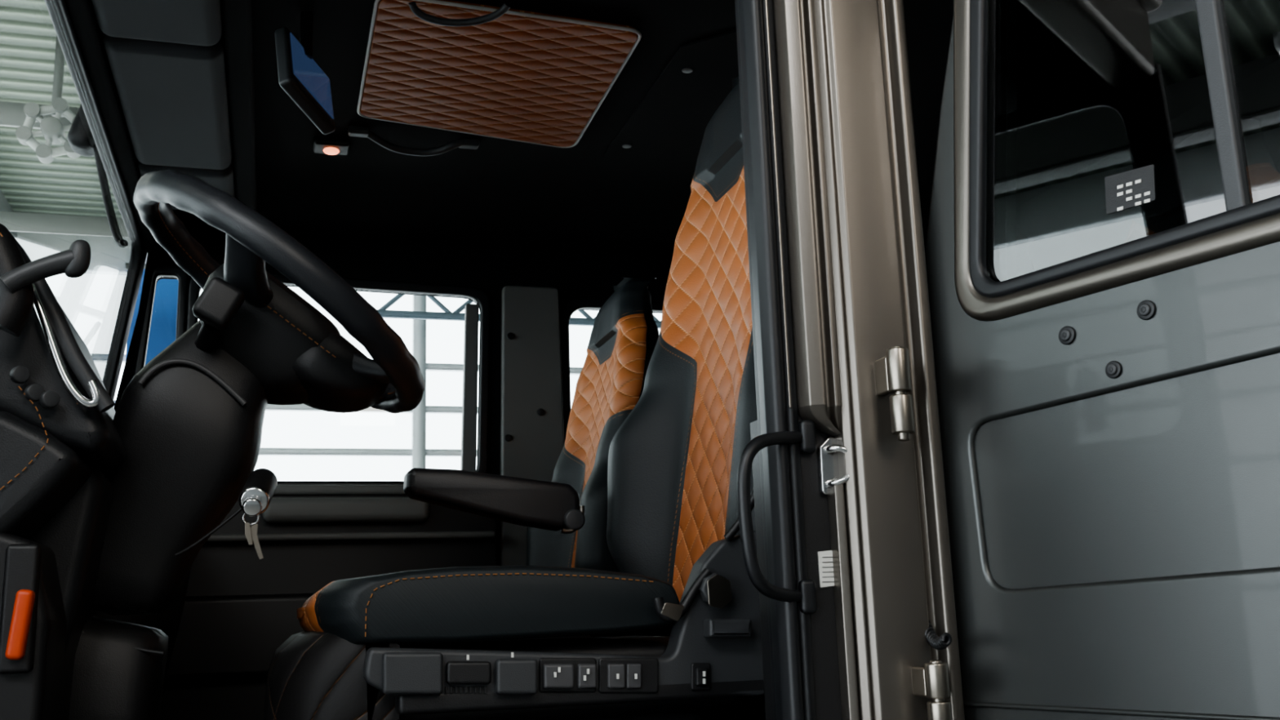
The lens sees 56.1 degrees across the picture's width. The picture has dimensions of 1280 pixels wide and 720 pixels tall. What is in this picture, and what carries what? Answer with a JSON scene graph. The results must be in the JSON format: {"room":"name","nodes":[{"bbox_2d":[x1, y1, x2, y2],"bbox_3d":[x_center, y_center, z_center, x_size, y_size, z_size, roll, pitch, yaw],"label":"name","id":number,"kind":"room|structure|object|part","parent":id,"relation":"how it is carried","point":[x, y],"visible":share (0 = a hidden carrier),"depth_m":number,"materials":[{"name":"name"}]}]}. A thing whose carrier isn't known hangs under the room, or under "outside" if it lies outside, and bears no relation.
{"room":"vehicle interior","nodes":[
{"label":"vehicle interior","id":0,"kind":"room"},
{"bbox_2d":[0,0,122,218],"bbox_3d":[0.574,-2.618,2.689,15.500,0.100,15.600,2,-13,-17],"label":"ceiling","id":1,"kind":"structure","parent":0,"point":[66,185],"depth_m":7.54,"materials":[{"name":"grey paint"}]},
{"bbox_2d":[0,189,17,239],"bbox_3d":[-2.418,-2.501,1.684,0.040,0.350,15.500,2,-13,-17],"label":"web","id":2,"kind":"object","parent":1,"relation":"attached to","point":[5,206],"visible":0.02,"depth_m":8.53,"materials":[{"name":"grey metal"}]},
{"bbox_2d":[15,35,80,164],"bbox_3d":[-2.935,-1.353,6.030,0.320,0.752,0.140,2,-13,-17],"label":"ceiling lamp","id":3,"kind":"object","parent":1,"relation":"hanging from","point":[52,129],"depth_m":5.96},
{"bbox_2d":[0,211,128,238],"bbox_3d":[-1.307,-0.805,8.552,15.400,0.120,0.040,2,-13,-17],"label":"beam","id":4,"kind":"structure","parent":1,"relation":"attached to","point":[22,222],"depth_m":7.79,"materials":[{"name":"grey metal"}]},
{"bbox_2d":[124,262,178,364],"bbox_3d":[-3.585,-0.204,8.901,0.480,1.040,0.040,2,-13,-17],"label":"hanging banner","id":5,"kind":"object","parent":1,"relation":"hanging from","point":[162,332],"visible":0.25,"depth_m":8.92,"materials":[{"name":"blue fabric"}]},
{"bbox_3d":[-3.601,-0.693,9.005,0.480,0.040,0.040,2,-13,-17],"label":"rod","id":6,"kind":"part","parent":5,"relation":"part of","materials":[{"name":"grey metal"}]},
{"bbox_2d":[376,293,661,328],"bbox_3d":[-0.186,-0.421,9.643,3.800,0.310,0.050,2,-13,-17],"label":"girder","id":7,"kind":"object","parent":1,"relation":"attached to","point":[447,315],"visible":0.19,"depth_m":9.20,"materials":[{"name":"silver metal"}]},
{"bbox_2d":[17,231,147,275],"bbox_3d":[-1.673,-0.770,9.930,15.500,0.350,0.160,2,-13,-17],"label":"wall","id":8,"kind":"structure","parent":0,"point":[107,257],"depth_m":9.09,"materials":[{"name":"white"}]},
{"bbox_2d":[192,276,244,329],"bbox_3d":[-0.568,-0.076,1.618,0.066,0.069,0.035,2,-13,-17],"label":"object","id":9,"kind":"structure","parent":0,"point":[220,301],"depth_m":1.60,"materials":[{"name":"black plastic"}]},
{"bbox_2d":[64,0,953,719],"bbox_3d":[0.018,0.205,2.598,2.750,1.880,2.430,2,-13,-17],"label":"cab","id":10,"kind":"object","parent":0,"point":[534,235],"depth_m":3.33,"materials":[{"name":"black plastic"}]},
{"bbox_2d":[0,223,191,719],"bbox_3d":[-1.066,0.440,2.232,0.362,0.840,2.037,2,-13,-17],"label":"dashboard","id":11,"kind":"object","parent":10,"relation":"attached to","point":[60,436],"visible":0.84,"depth_m":1.40,"materials":[{"name":"black plastic"}]},
{"bbox_3d":[-0.803,0.378,1.647,0.093,0.247,0.700,2,-13,-17],"label":"panel","id":12,"kind":"part","parent":11,"relation":"part of","materials":[{"name":"black plastic"}]},
{"bbox_2d":[0,235,90,337],"bbox_3d":[-0.694,-0.084,1.371,0.122,0.114,0.055,2,-13,-17],"label":"lever","id":13,"kind":"object","parent":11,"relation":"attached to","point":[17,277],"visible":1,"depth_m":1.36,"materials":[{"name":"grey plastic"}]},
{"bbox_3d":[-0.682,-0.101,1.363,0.080,0.055,0.026,2,-13,-17],"label":"arm","id":14,"kind":"part","parent":13,"relation":"part of","materials":[{"name":"grey plastic"}]},
{"bbox_3d":[-0.645,-0.116,1.378,0.026,0.045,0.025,5,-14,-30],"label":"knob","id":15,"kind":"part","parent":13,"relation":"part of","materials":[{"name":"grey plastic"}]},
{"bbox_3d":[-0.802,0.202,1.687,0.111,0.153,0.700,2,-13,-17],"label":"knee panel","id":16,"kind":"part","parent":11,"relation":"part of","materials":[{"name":"black leather"}]},
{"bbox_2d":[0,223,126,472],"bbox_3d":[-0.788,0.029,1.687,0.152,0.281,0.580,2,-13,-17],"label":"hood","id":17,"kind":"object","parent":11,"relation":"attached to","point":[92,438],"depth_m":1.41,"materials":[{"name":"black leather"}]},
{"bbox_2d":[68,617,168,719],"bbox_3d":[-0.717,0.449,1.604,0.154,0.216,0.188,2,-13,-17],"label":"boot","id":18,"kind":"object","parent":11,"relation":"attached to","point":[113,679],"visible":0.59,"depth_m":1.54,"materials":[{"name":"black plastic"}]},
{"bbox_2d":[81,631,163,654],"bbox_3d":[-0.690,0.355,1.550,0.142,0.055,0.004,2,-13,-17],"label":"trim","id":19,"kind":"structure","parent":18,"relation":"attached to","point":[136,648],"depth_m":1.56,"materials":[{"name":"grey plastic"}]},
{"bbox_2d":[93,320,267,615],"bbox_3d":[-0.652,0.142,1.693,0.269,0.425,0.188,2,-13,-17],"label":"shroud","id":20,"kind":"object","parent":11,"relation":"attached to","point":[192,448],"visible":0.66,"depth_m":1.61,"materials":[{"name":"black plastic"}]},
{"bbox_2d":[137,358,247,405],"bbox_3d":[-0.609,0.030,1.637,0.141,0.064,0.008,2,-13,-17],"label":"trim","id":21,"kind":"structure","parent":20,"relation":"attached to","point":[157,366],"depth_m":1.64,"materials":[{"name":"black plastic"}]},
{"bbox_2d":[194,321,222,351],"bbox_3d":[-0.605,-0.023,1.670,0.029,0.062,0.113,6,-14,-31],"label":"stalk","id":22,"kind":"object","parent":20,"relation":"attached to","point":[206,339],"visible":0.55,"depth_m":1.64,"materials":[{"name":"black plastic"}]},
{"bbox_2d":[174,468,277,559],"bbox_3d":[-0.547,0.202,1.589,0.126,0.130,0.124,2,-13,-17],"label":"key","id":23,"kind":"object","parent":20,"relation":"attached to","point":[255,498],"visible":1,"depth_m":1.57,"materials":[{"name":"silver metal"}]},
{"bbox_3d":[-0.570,0.226,1.593,0.086,0.067,0.004,2,-13,-17],"label":"retaining cord","id":24,"kind":"part","parent":23,"relation":"part of","materials":[{"name":"black plastic"}]},
{"bbox_3d":[-0.496,0.234,1.551,0.019,0.048,0.003,2,-13,-17],"label":"key blade","id":25,"kind":"part","parent":23,"relation":"part of","materials":[{"name":"silver metal"}]},
{"bbox_2d":[133,169,425,413],"bbox_3d":[-0.532,-0.091,1.782,0.416,0.325,0.507,2,-13,-17],"label":"steering wheel","id":26,"kind":"object","parent":20,"relation":"attached to","point":[295,353],"visible":0.91,"depth_m":1.67,"materials":[{"name":"black leather"}]},
{"bbox_2d":[44,0,147,400],"bbox_3d":[-1.163,-0.168,2.300,0.170,0.861,2.340,2,-13,-17],"label":"windshield frame","id":27,"kind":"object","parent":10,"relation":"attached to","point":[58,11],"visible":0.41,"depth_m":2.92,"materials":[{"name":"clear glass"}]},
{"bbox_3d":[-1.335,0.057,2.705,0.017,0.506,0.860,1,-12,-12],"label":"wiper arm","id":28,"kind":"part","parent":27,"relation":"part of","materials":[{"name":"plastic"}]},
{"bbox_2d":[66,103,128,248],"bbox_3d":[-1.629,-0.572,3.648,0.241,0.527,0.138,-3,-12,6],"label":"mirror","id":29,"kind":"object","parent":10,"relation":"attached to","point":[80,138],"visible":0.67,"depth_m":3.62,"materials":[{"name":"black plastic"}]},
{"bbox_3d":[-1.601,-0.541,3.614,0.192,0.451,0.035,-8,-13,25],"label":"arm","id":30,"kind":"part","parent":29,"relation":"part of","materials":[{"name":"black plastic"}]},
{"bbox_2d":[91,0,257,211],"bbox_3d":[-0.920,-0.588,2.415,0.268,0.075,1.900,2,-13,-17],"label":"sun visor","id":31,"kind":"object","parent":10,"relation":"attached to","point":[166,58],"visible":0.76,"depth_m":2.41,"materials":[{"name":"black plastic"}]},
{"bbox_2d":[221,0,257,211],"bbox_3d":[-0.817,-0.597,2.449,0.050,0.050,1.900,2,-13,-17],"label":"shelf","id":32,"kind":"object","parent":31,"relation":"attached to","point":[236,14],"depth_m":2.53,"materials":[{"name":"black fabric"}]},
{"bbox_2d":[274,11,334,134],"bbox_3d":[-0.635,-0.555,2.281,0.060,0.224,0.189,-5,-12,16],"label":"rearview mirror","id":33,"kind":"object","parent":10,"relation":"attached to","point":[300,76],"visible":1,"depth_m":2.25,"materials":[{"name":"grey plastic"}]},
{"bbox_2d":[312,136,350,155],"bbox_3d":[-0.751,-0.517,2.920,0.085,0.028,0.070,2,-13,-17],"label":"dome lamp","id":34,"kind":"object","parent":10,"relation":"attached to","point":[331,146],"visible":1,"depth_m":2.90,"materials":[{"name":"black plastic"}]},
{"bbox_3d":[-0.895,0.374,3.439,0.950,0.030,0.050,2,-13,-17],"label":"window sill trim","id":35,"kind":"part","parent":10,"relation":"part of","materials":[{"name":"grey plastic"}]},
{"bbox_3d":[-0.829,0.425,3.405,0.462,0.070,0.050,2,-13,-17],"label":"door pull","id":36,"kind":"part","parent":10,"relation":"part of","materials":[{"name":"grey plastic"}]},
{"bbox_3d":[-0.547,-0.525,2.900,0.314,0.046,0.064,3,-13,-21],"label":"ceiling grab handle","id":37,"kind":"part","parent":10,"relation":"part of","materials":[{"name":"black plastic"}]},
{"bbox_2d":[356,0,641,147],"bbox_3d":[-0.320,-0.594,2.579,0.536,0.055,0.686,2,-13,-17],"label":"roof hatch","id":38,"kind":"object","parent":10,"relation":"attached to","point":[504,73],"visible":1,"depth_m":2.53,"materials":[{"name":"leather"}]},
{"bbox_2d":[263,76,764,719],"bbox_3d":[-0.138,0.156,1.982,0.907,1.430,0.699,2,-13,-17],"label":"seat","id":39,"kind":"object","parent":10,"relation":"on","point":[673,540],"visible":0.8,"depth_m":1.67,"materials":[{"name":"leather"}]},
{"bbox_3d":[-0.222,0.405,1.554,0.057,0.031,0.020,2,-13,-17],"label":"release lever","id":40,"kind":"part","parent":39,"relation":"part of","materials":[{"name":"black plastic"}]},
{"bbox_2d":[297,564,679,644],"bbox_3d":[-0.265,0.383,1.866,0.514,0.102,0.550,2,-13,-17],"label":"cushion","id":41,"kind":"object","parent":39,"relation":"on","point":[478,604],"depth_m":1.61,"materials":[{"name":"leather"}]},
{"bbox_3d":[-0.276,0.263,2.248,0.325,0.115,0.070,2,-13,-17],"label":"armrest","id":42,"kind":"part","parent":39,"relation":"part of","materials":[{"name":"black leather"}]},
{"bbox_3d":[-0.161,0.413,1.567,0.055,0.046,0.020,2,-13,-17],"label":"height lever","id":43,"kind":"part","parent":39,"relation":"part of","materials":[{"name":"grey plastic"}]},
{"bbox_3d":[-0.164,0.491,1.873,0.500,0.100,0.480,2,-13,-17],"label":"seat frame","id":44,"kind":"part","parent":39,"relation":"part of","materials":[{"name":"black plastic"}]},
{"bbox_3d":[-0.066,0.450,1.624,0.520,0.030,0.050,2,-13,-17],"label":"rail","id":45,"kind":"part","parent":39,"relation":"part of","materials":[{"name":"black plastic"}]},
{"bbox_2d":[607,663,625,688],"bbox_3d":[-0.033,0.424,1.610,0.025,0.033,0.012,2,-13,-17],"label":"switch","id":46,"kind":"object","parent":39,"relation":"attached to","point":[615,672],"depth_m":1.60,"materials":[{"name":"grey plastic"}]},
{"bbox_2d":[626,663,641,688],"bbox_3d":[-0.009,0.426,1.617,0.022,0.033,0.012,2,-13,-17],"label":"switch","id":47,"kind":"object","parent":39,"relation":"attached to","point":[633,671],"depth_m":1.61,"materials":[{"name":"grey plastic"}]},
{"bbox_3d":[0.044,0.345,1.644,0.033,0.025,0.005,2,-13,-17],"label":"latch plate","id":48,"kind":"part","parent":39,"relation":"part of","materials":[{"name":"silver metal"}]},
{"bbox_3d":[0.158,-0.067,2.110,0.284,0.960,0.550,5,-14,-28],"label":"backrest","id":49,"kind":"part","parent":39,"relation":"part of","materials":[{"name":"leather"}]},
{"bbox_3d":[0.060,0.324,1.659,0.087,0.072,0.014,2,-13,-17],"label":"belt latch arm","id":50,"kind":"part","parent":39,"relation":"part of","materials":[{"name":"black plastic"}]},
{"bbox_2d":[695,667,707,685],"bbox_3d":[0.084,0.434,1.643,0.018,0.024,0.010,2,-13,-17],"label":"rocker switch","id":51,"kind":"object","parent":39,"relation":"attached to","point":[701,673],"depth_m":1.64,"materials":[{"name":"black plastic"}]},
{"bbox_3d":[0.109,0.320,1.660,0.035,0.046,0.006,2,-13,-17],"label":"anchor plate","id":52,"kind":"part","parent":39,"relation":"part of","materials":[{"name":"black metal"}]},
{"bbox_2d":[398,277,658,644],"bbox_3d":[-0.379,0.432,3.029,0.901,1.342,0.550,2,-13,-17],"label":"passenger seat","id":53,"kind":"object","parent":10,"relation":"on","point":[624,337],"visible":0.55,"depth_m":3.12,"materials":[{"name":"leather"}]},
{"bbox_3d":[-0.414,0.730,2.952,0.500,0.100,0.480,2,-13,-17],"label":"seat frame","id":54,"kind":"part","parent":53,"relation":"part of","materials":[{"name":"black plastic"}]},
{"bbox_3d":[-0.108,0.212,3.162,0.317,0.874,0.536,2,-13,-17],"label":"backrest","id":55,"kind":"part","parent":53,"relation":"part of","materials":[{"name":"leather"}]},
{"bbox_3d":[-0.328,0.245,3.670,0.209,0.970,0.030,2,-13,-17],"label":"pillar trim","id":56,"kind":"part","parent":10,"relation":"part of","materials":[{"name":"grey plastic"}]},
{"bbox_3d":[0.180,-0.601,2.732,0.332,0.008,0.830,2,-13,-17],"label":"panel","id":57,"kind":"part","parent":10,"relation":"part of","materials":[{"name":"black plastic"}]},
{"bbox_2d":[734,0,964,719],"bbox_3d":[0.215,0.007,1.506,0.280,1.800,0.146,2,-13,-17],"label":"door frame","id":58,"kind":"structure","parent":10,"relation":"attached to","point":[900,554],"depth_m":1.46,"materials":[{"name":"grey metal"}]},
{"bbox_2d":[737,0,804,719],"bbox_3d":[0.161,0.003,1.479,0.025,1.800,0.048,2,-13,-17],"label":"seal","id":59,"kind":"object","parent":58,"relation":"attached to","point":[775,464],"visible":1,"depth_m":1.47,"materials":[{"name":"black rubber"}]},
{"bbox_3d":[0.161,0.182,1.412,0.127,0.230,0.036,7,-15,-35],"label":"grab handle","id":60,"kind":"part","parent":58,"relation":"part of","materials":[{"name":"black plastic"}]},
{"bbox_2d":[764,0,791,407],"bbox_3d":[0.166,-0.412,1.552,0.003,0.960,0.003,2,-13,-17],"label":"trim","id":61,"kind":"structure","parent":58,"relation":"attached to","point":[766,1],"depth_m":1.50,"materials":[{"name":"black rubber"}]},
{"bbox_2d":[750,413,859,719],"bbox_3d":[0.207,0.480,1.424,0.065,0.840,0.139,2,-13,-17],"label":"channel","id":62,"kind":"object","parent":58,"relation":"attached to","point":[816,519],"depth_m":1.42,"materials":[{"name":"black plastic"}]},
{"bbox_3d":[0.249,0.513,1.370,0.015,0.750,0.029,2,-13,-17],"label":"channel lip","id":63,"kind":"part","parent":62,"relation":"part of","materials":[{"name":"grey metal"}]},
{"bbox_2d":[773,0,841,408],"bbox_3d":[0.192,-0.405,1.590,0.052,0.960,0.109,2,-13,-17],"label":"trim","id":64,"kind":"structure","parent":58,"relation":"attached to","point":[817,372],"depth_m":1.50,"materials":[{"name":"grey paint"}]},
{"bbox_2d":[817,550,834,587],"bbox_3d":[0.228,0.248,1.431,0.032,0.044,0.003,2,-13,-17],"label":"label","id":65,"kind":"object","parent":58,"relation":"attached to","point":[825,562],"visible":0.74,"depth_m":1.43,"materials":[{"name":"white paper"}]},
{"bbox_2d":[875,346,915,441],"bbox_3d":[0.308,0.042,1.436,0.032,0.114,0.050,2,-13,-17],"label":"door hinge","id":66,"kind":"object","parent":58,"relation":"attached to","point":[892,371],"depth_m":1.42,"materials":[{"name":"silver metal"}]},
{"bbox_2d":[911,660,952,719],"bbox_3d":[0.337,0.386,1.368,0.032,0.085,0.050,2,-13,-17],"label":"door hinge","id":67,"kind":"object","parent":58,"relation":"attached to","point":[931,681],"depth_m":1.35,"materials":[{"name":"grey metal"}]},
{"bbox_2d":[924,618,951,649],"bbox_3d":[0.342,0.311,1.401,0.023,0.053,0.075,2,-13,-17],"label":"cable","id":68,"kind":"object","parent":58,"relation":"attached to","point":[940,642],"depth_m":1.38,"materials":[{"name":"black rubber"}]},
{"bbox_2d":[953,0,1279,588],"bbox_3d":[0.636,-0.262,1.139,0.022,0.943,0.921,6,-14,-33],"label":"door","id":69,"kind":"structure","parent":58,"relation":"attached to","point":[1180,475],"depth_m":1.30,"materials":[{"name":"grey paint"}]},
{"bbox_2d":[1058,325,1075,344],"bbox_3d":[0.476,-0.027,1.337,0.003,0.021,0.021,6,-14,-33],"label":"washer","id":70,"kind":"object","parent":69,"relation":"attached to","point":[1070,329],"visible":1,"depth_m":1.33,"materials":[{"name":"black rubber"}]},
{"bbox_2d":[924,17,1279,719],"bbox_3d":[0.653,-0.094,1.101,0.024,1.400,1.065,6,-14,-33],"label":"outer skin","id":71,"kind":"object","parent":69,"relation":"attached to","point":[1202,642],"visible":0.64,"depth_m":1.29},
{"bbox_2d":[963,701,1279,719],"bbox_3d":[0.665,0.307,0.997,0.006,0.006,1.035,6,-14,-33],"label":"lower crease","id":72,"kind":"object","parent":71,"relation":"attached to","point":[966,704],"visible":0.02,"depth_m":1.24,"materials":[{"name":"grey paint"}]},
{"bbox_2d":[1105,360,1121,378],"bbox_3d":[0.507,0.010,1.284,0.003,0.019,0.019,6,-14,-33],"label":"washer","id":73,"kind":"object","parent":69,"relation":"attached to","point":[1117,364],"visible":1,"depth_m":1.28,"materials":[{"name":"black rubber"}]},
{"bbox_2d":[968,0,1279,297],"bbox_3d":[0.632,-0.422,1.165,0.017,0.563,0.852,6,-14,-33],"label":"window rubber","id":74,"kind":"structure","parent":69,"relation":"attached to","point":[981,281],"depth_m":1.44,"materials":[{"name":"black rubber"}]},
{"bbox_3d":[0.652,0.074,1.074,0.006,0.257,0.916,6,-14,-33],"label":"recessed panel","id":75,"kind":"part","parent":69,"relation":"part of","materials":[{"name":"grey paint"}]},
{"bbox_2d":[1104,164,1155,213],"bbox_3d":[0.528,-0.185,1.295,0.001,0.044,0.062,6,-14,-33],"label":"sticker","id":76,"kind":"object","parent":69,"relation":"attached to","point":[1146,174],"visible":1,"depth_m":1.29,"materials":[{"name":"black plastic"}]},
{"bbox_2d":[1116,206,1123,211],"bbox_3d":[0.521,-0.164,1.301,0.001,0.004,0.008,6,-15,-34],"label":"sticker mark","id":77,"kind":"object","parent":76,"relation":"attached to","point":[1120,208],"visible":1,"depth_m":1.30,"materials":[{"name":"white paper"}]},
{"bbox_2d":[1116,184,1123,189],"bbox_3d":[0.522,-0.188,1.304,0.001,0.004,0.008,6,-15,-34],"label":"sticker mark","id":78,"kind":"object","parent":76,"relation":"attached to","point":[1121,186],"visible":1,"depth_m":1.30,"materials":[{"name":"white paper"}]},
{"bbox_2d":[1116,191,1123,196],"bbox_3d":[0.521,-0.180,1.303,0.001,0.004,0.008,6,-15,-34],"label":"sticker mark","id":79,"kind":"object","parent":76,"relation":"attached to","point":[1121,193],"visible":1,"depth_m":1.30,"materials":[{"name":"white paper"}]},
{"bbox_2d":[1125,182,1132,186],"bbox_3d":[0.528,-0.190,1.295,0.001,0.004,0.007,6,-15,-34],"label":"sticker mark","id":80,"kind":"object","parent":76,"relation":"attached to","point":[1129,184],"visible":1,"depth_m":1.29,"materials":[{"name":"white paper"}]},
{"bbox_2d":[1125,188,1132,193],"bbox_3d":[0.527,-0.182,1.294,0.001,0.004,0.007,6,-15,-34],"label":"sticker mark","id":81,"kind":"object","parent":76,"relation":"attached to","point":[1129,191],"visible":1,"depth_m":1.29,"materials":[{"name":"white paper"}]},
{"bbox_2d":[1125,195,1132,200],"bbox_3d":[0.527,-0.174,1.293,0.001,0.004,0.007,6,-15,-34],"label":"sticker mark","id":82,"kind":"object","parent":76,"relation":"attached to","point":[1129,198],"visible":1,"depth_m":1.29,"materials":[{"name":"white paper"}]},
{"bbox_2d":[1134,178,1141,183],"bbox_3d":[0.534,-0.191,1.286,0.001,0.004,0.007,6,-14,-33],"label":"sticker mark","id":83,"kind":"object","parent":76,"relation":"attached to","point":[1137,181],"visible":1,"depth_m":1.29,"materials":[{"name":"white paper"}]},
{"bbox_2d":[1134,193,1141,198],"bbox_3d":[0.533,-0.175,1.284,0.001,0.004,0.007,6,-14,-33],"label":"sticker mark","id":84,"kind":"object","parent":76,"relation":"attached to","point":[1137,196],"visible":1,"depth_m":1.28,"materials":[{"name":"white paper"}]},
{"bbox_2d":[1134,200,1141,205],"bbox_3d":[0.533,-0.167,1.284,0.001,0.004,0.007,6,-14,-33],"label":"sticker mark","id":85,"kind":"object","parent":76,"relation":"attached to","point":[1137,203],"visible":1,"depth_m":1.28,"materials":[{"name":"white paper"}]},
{"bbox_2d":[1143,198,1150,203],"bbox_3d":[0.539,-0.169,1.275,0.001,0.004,0.007,6,-14,-33],"label":"sticker mark","id":86,"kind":"object","parent":76,"relation":"attached to","point":[1145,201],"visible":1,"depth_m":1.27,"materials":[{"name":"white paper"}]},
{"bbox_2d":[1143,191,1150,195],"bbox_3d":[0.539,-0.177,1.276,0.001,0.004,0.007,6,-14,-33],"label":"sticker mark","id":87,"kind":"object","parent":76,"relation":"attached to","point":[1146,193],"visible":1,"depth_m":1.27,"materials":[{"name":"white paper"}]},
{"bbox_2d":[1140,306,1146,312],"bbox_3d":[0.527,-0.053,1.256,0.001,0.006,0.006,7,-15,-35],"label":"socket","id":88,"kind":"object","parent":69,"relation":"attached to","point":[1143,309],"visible":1,"depth_m":1.25,"materials":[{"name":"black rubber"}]},
{"bbox_2d":[1137,300,1155,319],"bbox_3d":[0.531,-0.052,1.258,0.003,0.021,0.021,6,-14,-33],"label":"washer","id":89,"kind":"object","parent":69,"relation":"attached to","point":[1149,303],"visible":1,"depth_m":1.25,"materials":[{"name":"black rubber"}]},
{"bbox_2d":[1195,0,1249,211],"bbox_3d":[0.584,-0.403,1.244,0.016,0.533,0.024,6,-14,-33],"label":"window divider","id":90,"kind":"object","parent":69,"relation":"attached to","point":[1209,13],"visible":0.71,"depth_m":1.21,"materials":[{"name":"grey plastic"}]},
{"bbox_2d":[817,436,849,495],"bbox_3d":[0.246,0.129,1.449,0.053,0.075,0.029,2,-13,-17],"label":"door striker","id":91,"kind":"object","parent":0,"point":[828,451],"depth_m":1.45,"materials":[{"name":"silver metal"}]},
{"bbox_3d":[8.116,-0.042,4.446,0.100,4.700,15.600,2,-13,-17],"label":"wall","id":92,"kind":"structure","parent":0,"visible":0},
{"bbox_2d":[90,353,582,375],"bbox_3d":[-1.645,0.060,9.753,15.500,0.050,0.080,2,-13,-17],"label":"transom","id":93,"kind":"object","parent":92,"relation":"attached to","point":[97,357],"visible":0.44,"depth_m":9.73,"materials":[{"name":"white metal"}]},
{"bbox_2d":[113,400,571,414],"bbox_3d":[-1.633,0.403,9.680,15.500,0.050,0.080,2,-13,-17],"label":"transom","id":94,"kind":"object","parent":92,"relation":"attached to","point":[270,407],"visible":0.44,"depth_m":9.49,"materials":[{"name":"white metal"}]},
{"bbox_2d":[258,448,477,457],"bbox_3d":[-1.622,0.745,9.607,15.500,0.050,0.080,2,-13,-17],"label":"transom","id":95,"kind":"object","parent":92,"relation":"attached to","point":[263,451],"visible":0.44,"depth_m":9.39,"materials":[{"name":"white metal"}]},
{"bbox_3d":[-1.539,3.213,9.081,15.500,0.900,0.160,2,-13,-17],"label":"apron","id":96,"kind":"object","parent":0,"visible":0},
{"bbox_2d":[411,294,426,468],"bbox_3d":[-1.754,1.083,9.491,0.100,3.450,0.120,2,-13,-17],"label":"mullion","id":97,"kind":"object","parent":96,"relation":"on","point":[419,302],"visible":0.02,"depth_m":9.62,"materials":[{"name":"white metal"}]},
{"bbox_3d":[-0.020,-2.252,2.370,0.200,0.030,15.500,2,-13,-17],"label":"flange","id":98,"kind":"object","parent":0,"visible":0},
{"bbox_2d":[0,101,79,131],"bbox_3d":[-0.787,-1.181,6.870,15.400,0.120,0.040,2,-13,-17],"label":"beam","id":99,"kind":"structure","parent":98,"relation":"attached to","point":[12,114],"depth_m":6.12,"materials":[{"name":"grey metal"}]}
]}

